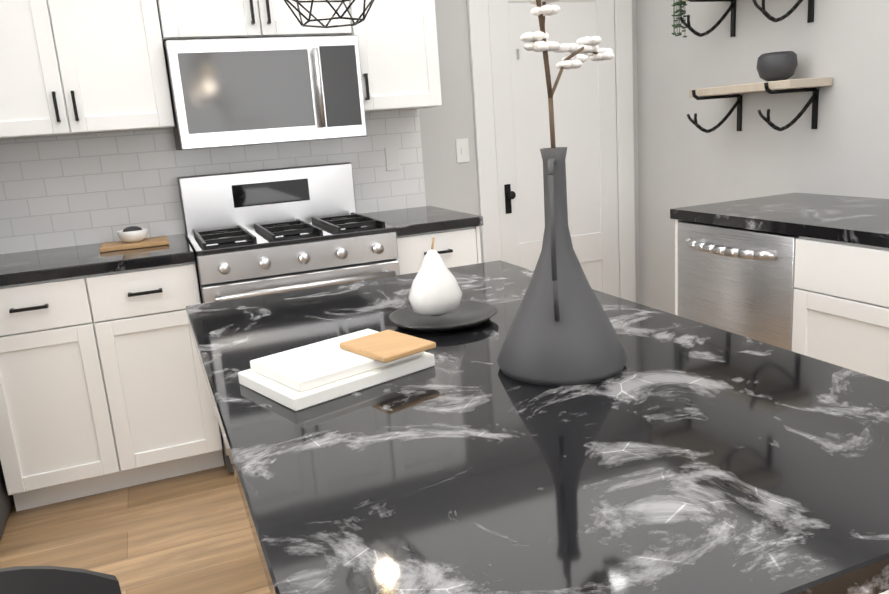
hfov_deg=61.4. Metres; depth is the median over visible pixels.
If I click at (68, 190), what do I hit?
backsplash
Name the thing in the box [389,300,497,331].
plate
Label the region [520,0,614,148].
branch
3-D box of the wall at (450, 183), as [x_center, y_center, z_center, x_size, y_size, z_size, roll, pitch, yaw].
[-0.896,-0.699,3.773,4.390,2.430,0.595,-9,14,-21]
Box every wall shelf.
[680,0,813,36]
[687,77,832,132]
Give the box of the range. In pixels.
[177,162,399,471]
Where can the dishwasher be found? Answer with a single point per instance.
(738, 281)
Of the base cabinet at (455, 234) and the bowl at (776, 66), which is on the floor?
the base cabinet at (455, 234)
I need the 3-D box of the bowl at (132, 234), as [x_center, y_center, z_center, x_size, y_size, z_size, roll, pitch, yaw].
[-1.280,-0.259,3.078,0.124,0.065,0.124,-9,14,-21]
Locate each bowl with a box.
[116,226,147,242]
[756,51,797,81]
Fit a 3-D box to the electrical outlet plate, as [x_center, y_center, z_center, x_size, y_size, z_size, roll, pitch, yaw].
[-0.257,-0.683,3.695,0.070,0.115,0.006,-9,14,-21]
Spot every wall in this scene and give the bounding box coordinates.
[184,0,639,303]
[636,0,888,314]
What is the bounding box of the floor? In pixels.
[0,452,270,593]
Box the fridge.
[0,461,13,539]
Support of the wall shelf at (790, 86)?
attached to the wall at (842, 149)
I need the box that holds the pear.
[408,237,461,315]
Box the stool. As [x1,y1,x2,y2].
[0,566,121,593]
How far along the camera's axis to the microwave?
3.02 m
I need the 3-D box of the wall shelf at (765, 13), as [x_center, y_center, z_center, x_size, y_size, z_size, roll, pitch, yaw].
[1.286,-1.248,3.208,0.286,0.205,0.600,-9,14,-21]
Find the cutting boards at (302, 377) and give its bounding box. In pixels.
[238,329,435,410]
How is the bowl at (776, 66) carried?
on the wall shelf at (790, 86)
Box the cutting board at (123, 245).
[99,236,168,252]
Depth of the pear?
1.56 m
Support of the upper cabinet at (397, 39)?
attached to the wall at (450, 183)
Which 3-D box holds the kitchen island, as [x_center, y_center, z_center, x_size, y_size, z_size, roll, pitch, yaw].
[0.196,0.549,1.515,0.687,0.864,1.635,-9,14,-21]
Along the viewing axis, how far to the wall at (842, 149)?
3.46 m
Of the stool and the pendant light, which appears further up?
the pendant light
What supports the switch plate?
attached to the wall at (450, 183)
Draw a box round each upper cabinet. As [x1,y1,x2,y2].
[0,0,183,139]
[180,0,355,39]
[352,0,441,112]
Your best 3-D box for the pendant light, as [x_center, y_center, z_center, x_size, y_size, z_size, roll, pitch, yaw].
[-0.278,-1.031,1.560,0.220,0.877,0.191,-9,14,-21]
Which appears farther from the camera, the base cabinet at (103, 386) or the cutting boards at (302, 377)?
the base cabinet at (103, 386)
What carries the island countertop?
on the kitchen island
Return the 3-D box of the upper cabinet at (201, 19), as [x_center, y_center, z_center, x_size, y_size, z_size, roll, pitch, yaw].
[-0.824,-1.315,3.162,0.762,0.448,0.336,-9,14,-21]
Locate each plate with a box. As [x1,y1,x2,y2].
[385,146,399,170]
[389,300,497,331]
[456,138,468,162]
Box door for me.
[467,0,635,302]
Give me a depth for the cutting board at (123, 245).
3.03 m
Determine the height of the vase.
0.365 m
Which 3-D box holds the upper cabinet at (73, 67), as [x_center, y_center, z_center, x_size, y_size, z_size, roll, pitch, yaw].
[-1.491,-1.043,2.941,0.826,0.785,0.336,-9,14,-21]
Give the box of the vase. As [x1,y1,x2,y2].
[497,147,626,385]
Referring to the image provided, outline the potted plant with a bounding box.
[671,0,686,36]
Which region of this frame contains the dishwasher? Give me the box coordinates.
[678,220,798,350]
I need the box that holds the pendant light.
[284,0,373,27]
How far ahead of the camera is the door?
4.04 m
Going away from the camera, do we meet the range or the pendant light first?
the pendant light
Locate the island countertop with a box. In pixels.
[186,260,888,593]
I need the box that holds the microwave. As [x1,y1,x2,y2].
[163,35,366,149]
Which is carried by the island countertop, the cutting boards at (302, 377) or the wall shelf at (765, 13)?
the cutting boards at (302, 377)
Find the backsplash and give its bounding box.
[0,109,425,253]
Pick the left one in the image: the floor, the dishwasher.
the floor
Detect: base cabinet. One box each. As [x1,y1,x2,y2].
[0,234,223,510]
[360,206,482,274]
[670,193,888,380]
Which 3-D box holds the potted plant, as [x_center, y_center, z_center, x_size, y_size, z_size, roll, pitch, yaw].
[1.123,-1.343,3.451,0.115,0.273,0.169,-9,14,-21]

